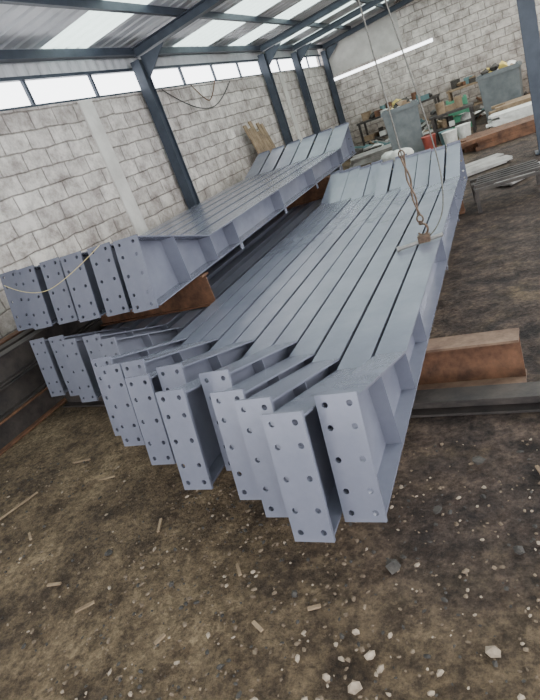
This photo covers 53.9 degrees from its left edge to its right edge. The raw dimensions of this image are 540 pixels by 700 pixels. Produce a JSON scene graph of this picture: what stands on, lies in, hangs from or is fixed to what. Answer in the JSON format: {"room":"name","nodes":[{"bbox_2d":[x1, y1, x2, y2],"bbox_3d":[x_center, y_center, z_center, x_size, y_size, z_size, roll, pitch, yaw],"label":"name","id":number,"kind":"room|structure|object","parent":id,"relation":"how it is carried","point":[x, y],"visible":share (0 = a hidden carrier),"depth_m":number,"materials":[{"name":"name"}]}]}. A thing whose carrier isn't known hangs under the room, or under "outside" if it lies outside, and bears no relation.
{"room":"metal workshop","nodes":[
{"label":"metal workshop","id":0,"kind":"room"},
{"bbox_2d":[0,44,318,77],"bbox_3d":[-2.487,-4.244,7.749,0.018,0.360,22.800,-9,24,28],"label":"cladding","id":1,"kind":"object","parent":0,"point":[65,66],"visible":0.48,"depth_m":7.81,"materials":[{"name":"grey metal"}]},
{"bbox_2d":[0,66,339,339],"bbox_3d":[-1.873,-2.588,8.507,0.200,2.800,22.900,-9,24,28],"label":"wall","id":2,"kind":"structure","parent":0,"point":[59,197],"depth_m":7.71,"materials":[{"name":"brick"}]},
{"bbox_2d":[0,55,323,111],"bbox_3d":[-2.356,-3.971,7.912,0.060,0.360,22.900,-9,24,28],"label":"window","id":3,"kind":"structure","parent":2,"relation":"in","point":[21,79],"depth_m":7.82,"materials":[{"name":"white glass"}]},
{"bbox_2d":[77,72,301,235],"bbox_3d":[-2.081,-2.195,7.764,0.050,2.790,16.180,-9,24,28],"label":"trim","id":4,"kind":"structure","parent":2,"relation":"attached to","point":[87,108],"depth_m":7.61,"materials":[{"name":"concrete"}]},
{"bbox_2d":[162,81,229,108],"bbox_3d":[-1.252,-4.797,10.042,0.038,0.454,2.708,-9,24,28],"label":"hanging cable","id":5,"kind":"object","parent":2,"relation":"attached to","point":[229,81],"visible":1,"depth_m":9.77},
{"bbox_2d":[190,80,214,100],"bbox_3d":[-1.213,-4.934,10.131,0.034,0.342,1.012,-9,24,28],"label":"hanging cable","id":6,"kind":"object","parent":2,"relation":"attached to","point":[214,80],"visible":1,"depth_m":10.15,"materials":[{"name":"metal"}]},
{"bbox_2d":[0,0,386,29],"bbox_3d":[2.039,-5.484,5.125,8.460,0.768,22.890,-9,24,28],"label":"roof","id":7,"kind":"structure","parent":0,"point":[91,5],"depth_m":6.90,"materials":[{"name":"grey metal"}]},
{"bbox_2d":[0,44,322,62],"bbox_3d":[-2.369,-4.308,7.710,0.120,0.100,22.880,-9,24,28],"label":"beam","id":8,"kind":"structure","parent":7,"relation":"attached to","point":[18,55],"depth_m":7.56,"materials":[{"name":"grey metal"}]},
{"bbox_2d":[0,0,395,49],"bbox_3d":[1.827,-5.564,5.398,10.600,0.876,23.260,-9,24,28],"label":"ceiling","id":9,"kind":"structure","parent":0,"point":[21,27],"depth_m":7.82,"materials":[{"name":"white plastic"}]},
{"bbox_2d":[358,0,401,155],"bbox_3d":[0.472,-2.482,3.327,0.015,2.560,0.123,-35,25,-31],"label":"sling","id":10,"kind":"object","parent":9,"relation":"hanging from","point":[358,0],"visible":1,"depth_m":3.56,"materials":[{"name":"metal"}]},
{"bbox_2d":[385,0,443,235],"bbox_3d":[0.681,-2.237,3.339,0.276,3.175,0.120,-9,24,28],"label":"sling","id":11,"kind":"object","parent":9,"relation":"hanging from","point":[385,0],"visible":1,"depth_m":3.60,"materials":[{"name":"fabric"}]},
{"bbox_2d":[0,93,539,699],"bbox_3d":[3.868,-2.649,7.283,13.200,0.032,25.000,-9,24,28],"label":"floor","id":12,"kind":"structure","parent":0,"point":[491,281],"depth_m":2.27,"materials":[{"name":"brown soil"}]},
{"bbox_2d":[0,386,66,455],"bbox_3d":[-1.423,-0.419,6.436,0.152,0.220,8.403,-9,24,28],"label":"beam","id":13,"kind":"structure","parent":12,"relation":"on","point":[16,425],"depth_m":4.70,"materials":[{"name":"metal"}]},
{"bbox_2d":[0,318,105,420],"bbox_3d":[-1.468,-0.679,6.482,0.152,0.220,8.364,-9,24,27],"label":"beam","id":14,"kind":"structure","parent":13,"relation":"on","point":[30,382],"depth_m":4.74,"materials":[{"name":"metal"}]},
{"bbox_2d":[0,316,99,387],"bbox_3d":[-1.684,-0.720,6.157,0.150,0.220,7.922,-9,24,28],"label":"beam","id":15,"kind":"structure","parent":14,"relation":"on","point":[17,358],"depth_m":4.86,"materials":[{"name":"metal"}]},
{"bbox_2d":[63,391,104,406],"bbox_3d":[-1.306,0.359,4.504,1.464,0.185,0.140,-5,26,35],"label":"support beam","id":16,"kind":"structure","parent":12,"relation":"on","point":[73,401],"depth_m":4.81,"materials":[{"name":"metal"}]},
{"bbox_2d":[130,59,199,208],"bbox_3d":[-1.526,-3.083,8.810,0.160,3.210,0.170,-9,24,28],"label":"post","id":17,"kind":"object","parent":12,"relation":"on","point":[148,89],"visible":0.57,"depth_m":8.59,"materials":[{"name":"metal"}]},
{"bbox_2d":[131,0,225,79],"bbox_3d":[2.188,-5.475,5.812,9.915,1.273,0.160,-9,24,28],"label":"rafter","id":18,"kind":"object","parent":17,"relation":"on","point":[149,49],"depth_m":7.86,"materials":[{"name":"grey metal"}]},
{"bbox_2d":[242,121,275,154],"bbox_3d":[0.083,-4.161,11.742,0.454,1.904,0.990,-9,24,28],"label":"leaning boards","id":19,"kind":"object","parent":12,"relation":"on","point":[261,140],"visible":0.36,"depth_m":11.52,"materials":[{"name":"brown wood"}]},
{"bbox_2d":[0,438,539,699],"bbox_3d":[-0.439,0.976,2.436,4.509,0.050,1.724,-9,24,28],"label":"rubble","id":20,"kind":"object","parent":12,"relation":"on","point":[392,565],"visible":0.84,"depth_m":2.04,"materials":[{"name":"grey stone"}]},
{"bbox_2d":[257,53,292,145],"bbox_3d":[0.333,-5.577,13.102,0.160,3.210,0.170,-9,24,28],"label":"post","id":21,"kind":"object","parent":12,"relation":"on","point":[267,73],"visible":0.64,"depth_m":12.84,"materials":[{"name":"grey metal"}]},
{"bbox_2d":[259,0,351,65],"bbox_3d":[4.046,-7.969,10.104,9.915,1.273,0.160,-9,24,28],"label":"rafter","id":22,"kind":"object","parent":21,"relation":"on","point":[268,47],"depth_m":12.00,"materials":[{"name":"grey metal"}]},
{"bbox_2d":[291,51,320,137],"bbox_3d":[1.191,-6.729,15.086,0.160,3.210,0.170,-9,24,28],"label":"post","id":23,"kind":"object","parent":12,"relation":"on","point":[298,66],"visible":0.64,"depth_m":14.84,"materials":[{"name":"grey metal"}]},
{"bbox_2d":[292,0,384,62],"bbox_3d":[4.905,-9.122,12.088,9.915,1.273,0.160,-9,24,28],"label":"rafter","id":24,"kind":"object","parent":23,"relation":"on","point":[299,46],"depth_m":13.93,"materials":[{"name":"grey metal"}]},
{"bbox_2d":[320,50,351,146],"bbox_3d":[2.226,-8.117,17.475,0.160,3.210,0.170,-9,24,28],"label":"post","id":25,"kind":"object","parent":12,"relation":"on","point":[325,60],"visible":0.64,"depth_m":17.25,"materials":[{"name":"grey metal"}]},
{"bbox_2d":[322,0,413,59],"bbox_3d":[5.939,-10.510,14.477,9.915,1.273,0.160,-9,24,28],"label":"rafter","id":26,"kind":"object","parent":25,"relation":"on","point":[329,50],"depth_m":16.23,"materials":[{"name":"grey metal"}]},
{"bbox_2d":[350,143,392,167],"bbox_3d":[2.942,-5.166,13.860,1.799,0.208,0.980,-12,23,22],"label":"plates","id":27,"kind":"object","parent":12,"relation":"on","point":[375,154],"visible":0.58,"depth_m":13.65,"materials":[{"name":"grey metal"}]},
{"bbox_2d":[380,147,413,169],"bbox_3d":[2.562,-3.882,10.862,0.549,0.395,0.964,-25,22,-11],"label":"sacks","id":28,"kind":"object","parent":12,"relation":"on","point":[386,156],"visible":0.3,"depth_m":10.64,"materials":[{"name":"white fabric"}]},
{"bbox_2d":[356,92,442,145],"bbox_3d":[3.939,-7.027,16.131,2.400,1.142,0.900,-9,24,28],"label":"workbench","id":29,"kind":"object","parent":12,"relation":"on","point":[367,116],"visible":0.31,"depth_m":16.15,"materials":[{"name":"metal"}]},
{"bbox_2d":[381,98,424,152],"bbox_3d":[3.124,-5.226,12.406,0.850,1.244,0.800,-13,23,20],"label":"bin","id":30,"kind":"object","parent":12,"relation":"on","point":[404,112],"visible":0.97,"depth_m":12.10,"materials":[{"name":"grey metal"}]},
{"bbox_2d":[349,91,529,158],"bbox_3d":[4.423,-6.234,14.710,5.428,0.586,0.951,-9,24,28],"label":"heap","id":31,"kind":"object","parent":12,"relation":"on","point":[374,144],"visible":0.24,"depth_m":14.84,"materials":[{"name":"metal"}]},
{"bbox_2d":[421,122,470,149],"bbox_3d":[3.784,-4.538,11.421,1.050,0.320,0.740,-9,24,28],"label":"buckets","id":32,"kind":"object","parent":12,"relation":"on","point":[446,136],"visible":0.81,"depth_m":11.32,"materials":[{"name":"white plastic"}]},
{"bbox_2d":[429,95,476,143],"bbox_3d":[4.216,-5.346,12.243,0.954,0.845,0.564,-9,24,28],"label":"workbench","id":33,"kind":"object","parent":12,"relation":"on","point":[441,110],"visible":1,"depth_m":12.11,"materials":[{"name":"metal"}]},
{"bbox_2d":[446,94,471,128],"bbox_3d":[4.695,-5.874,13.202,0.480,0.750,0.360,-12,23,22],"label":"crate","id":34,"kind":"object","parent":12,"relation":"on","point":[464,98],"visible":0.3,"depth_m":13.06,"materials":[{"name":"plastic"}]},
{"bbox_2d":[459,200,464,214],"bbox_3d":[1.421,-1.597,6.607,1.880,0.255,0.150,-9,24,28],"label":"support beam","id":35,"kind":"structure","parent":12,"relation":"on","point":[462,209],"depth_m":6.20,"materials":[{"name":"wood"}]},
{"bbox_2d":[99,168,349,445],"bbox_3d":[0.135,-0.999,5.321,0.157,0.489,5.723,-9,24,28],"label":"steel beam","id":36,"kind":"structure","parent":35,"relation":"on","point":[118,393],"depth_m":3.73,"materials":[{"name":"grey metal"}]},
{"bbox_2d":[155,159,393,489],"bbox_3d":[0.596,-0.907,4.687,0.156,0.481,5.723,-9,24,28],"label":"steel beam","id":37,"kind":"structure","parent":35,"relation":"on","point":[190,423],"depth_m":2.56,"materials":[{"name":"grey metal"}]},
{"bbox_2d":[261,145,446,542],"bbox_3d":[1.086,-0.869,4.131,0.157,0.490,5.723,-9,24,28],"label":"steel beam","id":38,"kind":"structure","parent":35,"relation":"on","point":[303,457],"depth_m":2.02,"materials":[{"name":"grey metal"}]},
{"bbox_2d":[396,150,442,251],"bbox_3d":[0.998,-1.083,3.816,0.347,0.682,0.112,-16,22,13],"label":"hook","id":39,"kind":"object","parent":38,"relation":"attached to","point":[425,237],"visible":1,"depth_m":3.85,"materials":[{"name":"metal"}]},
{"bbox_2d":[446,75,482,116],"bbox_3d":[6.088,-7.383,15.118,1.900,1.066,0.800,-9,24,28],"label":"workbench","id":40,"kind":"object","parent":12,"relation":"on","point":[456,85],"visible":0.34,"depth_m":15.14,"materials":[{"name":"wood"}]},
{"bbox_2d":[417,328,526,389],"bbox_3d":[0.295,0.171,3.374,2.394,0.264,0.140,-8,25,30],"label":"support beam","id":41,"kind":"structure","parent":12,"relation":"on","point":[490,357],"depth_m":2.88,"materials":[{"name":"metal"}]},
{"bbox_2d":[90,170,340,435],"bbox_3d":[0.031,-1.035,5.495,0.157,0.495,5.723,-9,24,28],"label":"steel beam","id":42,"kind":"structure","parent":41,"relation":"on","point":[178,340],"depth_m":4.19,"materials":[{"name":"grey metal"}]},
{"bbox_2d":[121,165,360,443],"bbox_3d":[0.279,-1.022,5.244,0.157,0.490,5.723,-9,24,27],"label":"steel beam","id":43,"kind":"structure","parent":41,"relation":"on","point":[139,367],"depth_m":4.00,"materials":[{"name":"grey metal"}]},
{"bbox_2d":[124,164,370,464],"bbox_3d":[0.368,-0.954,5.008,0.157,0.482,5.723,-9,24,28],"label":"steel beam","id":44,"kind":"structure","parent":41,"relation":"on","point":[144,387],"depth_m":2.87,"materials":[{"name":"grey metal"}]},
{"bbox_2d":[156,160,382,390],"bbox_3d":[0.531,-1.007,4.979,0.156,0.486,5.723,-9,24,27],"label":"steel beam","id":45,"kind":"structure","parent":41,"relation":"on","point":[178,374],"depth_m":3.59,"materials":[{"name":"grey metal"}]},
{"bbox_2d":[199,153,406,470],"bbox_3d":[0.787,-0.991,4.714,0.157,0.480,5.723,-9,24,28],"label":"steel beam","id":46,"kind":"structure","parent":41,"relation":"on","point":[221,379],"depth_m":3.24,"materials":[{"name":"grey metal"}]},
{"bbox_2d":[210,152,417,499],"bbox_3d":[0.864,-0.920,4.473,0.156,0.481,5.723,-9,24,28],"label":"steel beam","id":47,"kind":"structure","parent":41,"relation":"on","point":[303,354],"depth_m":2.83,"materials":[{"name":"grey metal"}]},
{"bbox_2d":[234,148,431,516],"bbox_3d":[0.978,-0.901,4.310,0.156,0.488,5.723,-9,24,28],"label":"steel beam","id":48,"kind":"structure","parent":41,"relation":"on","point":[327,360],"depth_m":2.60,"materials":[{"name":"grey metal"}]},
{"bbox_2d":[314,140,467,521],"bbox_3d":[1.279,-0.913,4.144,0.156,0.540,5.723,-9,24,28],"label":"steel beam","id":49,"kind":"structure","parent":41,"relation":"on","point":[369,411],"depth_m":2.22,"materials":[{"name":"grey metal"}]},
{"bbox_2d":[410,381,539,417],"bbox_3d":[1.238,0.232,2.600,2.105,0.090,0.130,-7,25,31],"label":"support rail","id":50,"kind":"object","parent":12,"relation":"on","point":[524,397],"visible":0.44,"depth_m":2.69,"materials":[{"name":"metal"}]},
{"bbox_2d":[462,153,512,177],"bbox_3d":[3.227,-2.860,8.277,1.006,0.042,0.826,-18,21,6],"label":"plates","id":51,"kind":"object","parent":12,"relation":"on","point":[472,168],"visible":0.64,"depth_m":8.11,"materials":[{"name":"white metal"}]},
{"bbox_2d":[453,115,535,152],"bbox_3d":[4.361,-4.013,9.772,1.904,0.214,0.845,-13,23,20],"label":"pile","id":52,"kind":"object","parent":12,"relation":"on","point":[524,126],"visible":0.77,"depth_m":9.55,"materials":[{"name":"wood"}]},
{"bbox_2d":[475,60,522,120],"bbox_3d":[5.557,-6.262,12.726,0.950,1.196,0.900,-7,25,32],"label":"bin","id":53,"kind":"object","parent":12,"relation":"on","point":[500,83],"visible":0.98,"depth_m":12.40,"materials":[{"name":"grey metal"}]},
{"bbox_2d":[470,159,539,212],"bbox_3d":[2.700,-1.868,6.019,0.740,0.300,0.640,-12,23,21],"label":"trestle","id":54,"kind":"object","parent":12,"relation":"on","point":[533,165],"visible":1,"depth_m":5.87,"materials":[{"name":"grey metal"}]},
{"bbox_2d":[486,101,532,127],"bbox_3d":[5.348,-4.775,10.531,1.991,0.334,0.707,-9,24,28],"label":"boards","id":55,"kind":"object","parent":12,"relation":"on","point":[523,110],"visible":0.46,"depth_m":10.53,"materials":[{"name":"white wood"}]},
{"bbox_2d":[488,94,530,118],"bbox_3d":[5.975,-5.380,11.362,2.398,0.370,0.925,-9,24,28],"label":"pile","id":56,"kind":"object","parent":12,"relation":"on","point":[526,98],"visible":0.33,"depth_m":11.42,"materials":[{"name":"brown wood"}]},
{"bbox_2d":[494,161,539,185],"bbox_3d":[3.255,-2.264,6.817,0.873,0.042,0.325,-29,23,-20],"label":"plates","id":57,"kind":"object","parent":12,"relation":"on","point":[514,182],"visible":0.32,"depth_m":6.64,"materials":[{"name":"grey metal"}]},
{"bbox_2d":[516,0,539,154],"bbox_3d":[3.408,-4.475,7.039,0.300,3.630,0.300,-9,24,28],"label":"steel column","id":58,"kind":"structure","parent":12,"relation":"on","point":[527,14],"depth_m":7.15,"materials":[{"name":"grey metal"}]},
{"bbox_3d":[-1.659,-0.309,6.389,0.150,0.220,7.827,-9,24,28],"label":"beam","id":59,"kind":"structure","parent":12,"relation":"on","visible":0},
{"bbox_3d":[-1.675,-0.639,6.577,0.150,0.220,8.040,-9,24,27],"label":"beam","id":60,"kind":"structure","parent":59,"relation":"on","visible":0},
{"bbox_2d":[0,328,34,351],"bbox_3d":[-1.877,-0.710,6.311,0.150,0.220,7.871,-9,24,28],"label":"beam","id":61,"kind":"structure","parent":60,"relation":"on","point":[25,333],"depth_m":5.06,"materials":[{"name":"metal"}]},
{"bbox_2d":[0,150,269,330],"bbox_3d":[-1.228,-2.046,7.763,0.286,0.553,6.853,-9,24,27],"label":"steel beam","id":62,"kind":"structure","parent":61,"relation":"on","point":[18,308],"depth_m":5.09,"materials":[{"name":"grey metal"}]},
{"bbox_3d":[-1.792,-0.350,6.611,0.150,0.220,8.509,-9,24,27],"label":"beam","id":63,"kind":"structure","parent":12,"relation":"on","visible":0},
{"bbox_3d":[-1.884,-0.609,6.697,0.150,0.220,8.268,-9,24,28],"label":"beam","id":64,"kind":"structure","parent":63,"relation":"on","visible":0},
{"bbox_2d":[0,329,26,345],"bbox_3d":[-2.014,-0.782,6.610,0.151,0.220,8.241,-9,24,27],"label":"beam","id":65,"kind":"structure","parent":64,"relation":"on","point":[15,333],"depth_m":5.28,"materials":[{"name":"metal"}]},
{"bbox_3d":[0.462,-1.987,8.525,1.500,0.185,0.140,-9,24,28],"label":"support beam","id":66,"kind":"structure","parent":12,"relation":"on","visible":0},
{"bbox_2d":[29,322,125,396],"bbox_3d":[-0.780,-1.377,7.218,0.169,0.522,6.602,-9,24,28],"label":"steel beam","id":67,"kind":"structure","parent":66,"relation":"on","point":[41,347],"depth_m":4.59,"materials":[{"name":"grey metal"}]},
{"bbox_2d":[48,210,283,395],"bbox_3d":[-0.553,-1.397,7.058,0.169,0.522,6.602,-9,24,28],"label":"steel beam","id":68,"kind":"structure","parent":66,"relation":"on","point":[54,341],"depth_m":4.48,"materials":[{"name":"grey metal"}]},
{"bbox_2d":[59,205,299,402],"bbox_3d":[-0.365,-1.366,6.810,0.169,0.522,6.602,-9,24,28],"label":"steel beam","id":69,"kind":"structure","parent":66,"relation":"on","point":[78,360],"depth_m":4.26,"materials":[{"name":"grey metal"}]},
{"bbox_2d":[100,272,215,325],"bbox_3d":[-1.126,-0.457,4.989,1.455,0.275,0.100,-7,25,32],"label":"beam","id":70,"kind":"structure","parent":69,"relation":"on","point":[198,293],"depth_m":4.80,"materials":[{"name":"metal"}]},
{"bbox_2d":[286,175,329,208],"bbox_3d":[0.290,-2.357,8.261,1.450,0.275,0.120,-9,24,28],"label":"beam","id":71,"kind":"structure","parent":69,"relation":"on","point":[313,194],"depth_m":8.08,"materials":[{"name":"metal"}]},
{"bbox_2d":[14,145,284,329],"bbox_3d":[-0.958,-2.050,7.527,0.285,0.553,6.853,-9,24,28],"label":"steel beam","id":72,"kind":"structure","parent":71,"relation":"on","point":[40,304],"depth_m":4.88,"materials":[{"name":"grey metal"}]},
{"bbox_2d":[38,139,300,324],"bbox_3d":[-0.664,-2.092,7.356,0.285,0.553,6.853,-9,24,28],"label":"steel beam","id":73,"kind":"structure","parent":71,"relation":"on","point":[62,299],"depth_m":4.68,"materials":[{"name":"grey metal"}]},
{"bbox_2d":[58,134,315,321],"bbox_3d":[-0.396,-2.101,7.131,0.286,0.553,6.853,-9,24,28],"label":"steel beam","id":74,"kind":"structure","parent":71,"relation":"on","point":[86,294],"depth_m":4.49,"materials":[{"name":"grey metal"}]},
{"bbox_2d":[4,245,99,292],"bbox_3d":[-1.817,-0.602,4.328,1.306,0.218,0.104,-7,25,32],"label":"twine","id":75,"kind":"object","parent":74,"relation":"attached to","point":[98,245],"visible":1,"depth_m":4.25,"materials":[{"name":"beige fabric"}]},
{"bbox_2d":[86,128,332,316],"bbox_3d":[-0.109,-2.137,6.954,0.285,0.553,6.853,-9,24,28],"label":"steel beam","id":76,"kind":"structure","parent":71,"relation":"on","point":[108,270],"depth_m":4.29,"materials":[{"name":"grey metal"}]},
{"bbox_2d":[111,122,356,312],"bbox_3d":[0.166,-2.126,6.749,0.286,0.608,6.853,-9,24,27],"label":"steel beam","id":77,"kind":"structure","parent":71,"relation":"on","point":[158,267],"depth_m":4.81,"materials":[{"name":"grey metal"}]},
{"bbox_2d":[82,174,329,397],"bbox_3d":[-0.131,-1.395,6.667,0.169,0.522,6.602,-9,24,28],"label":"steel beam","id":78,"kind":"structure","parent":66,"relation":"on","point":[169,320],"depth_m":5.62,"materials":[{"name":"grey metal"}]},
{"bbox_2d":[96,164,342,356],"bbox_3d":[0.057,-1.364,6.418,0.169,0.522,6.602,-9,24,28],"label":"steel beam","id":79,"kind":"structure","parent":66,"relation":"on","point":[112,346],"depth_m":4.56,"materials":[{"name":"grey metal"}]},
{"bbox_2d":[316,0,539,148],"bbox_3d":[6.330,-9.441,15.238,10.300,4.400,0.200,-9,24,28],"label":"wall","id":80,"kind":"structure","parent":0,"point":[468,36],"depth_m":15.92,"materials":[{"name":"brick"}]},
{"bbox_2d":[319,2,402,74],"bbox_3d":[2.761,-9.622,16.541,2.500,1.250,0.019,-9,24,28],"label":"plaster","id":81,"kind":"object","parent":80,"relation":"attached to","point":[353,50],"depth_m":16.49,"materials":[{"name":"white paint"}]}
]}

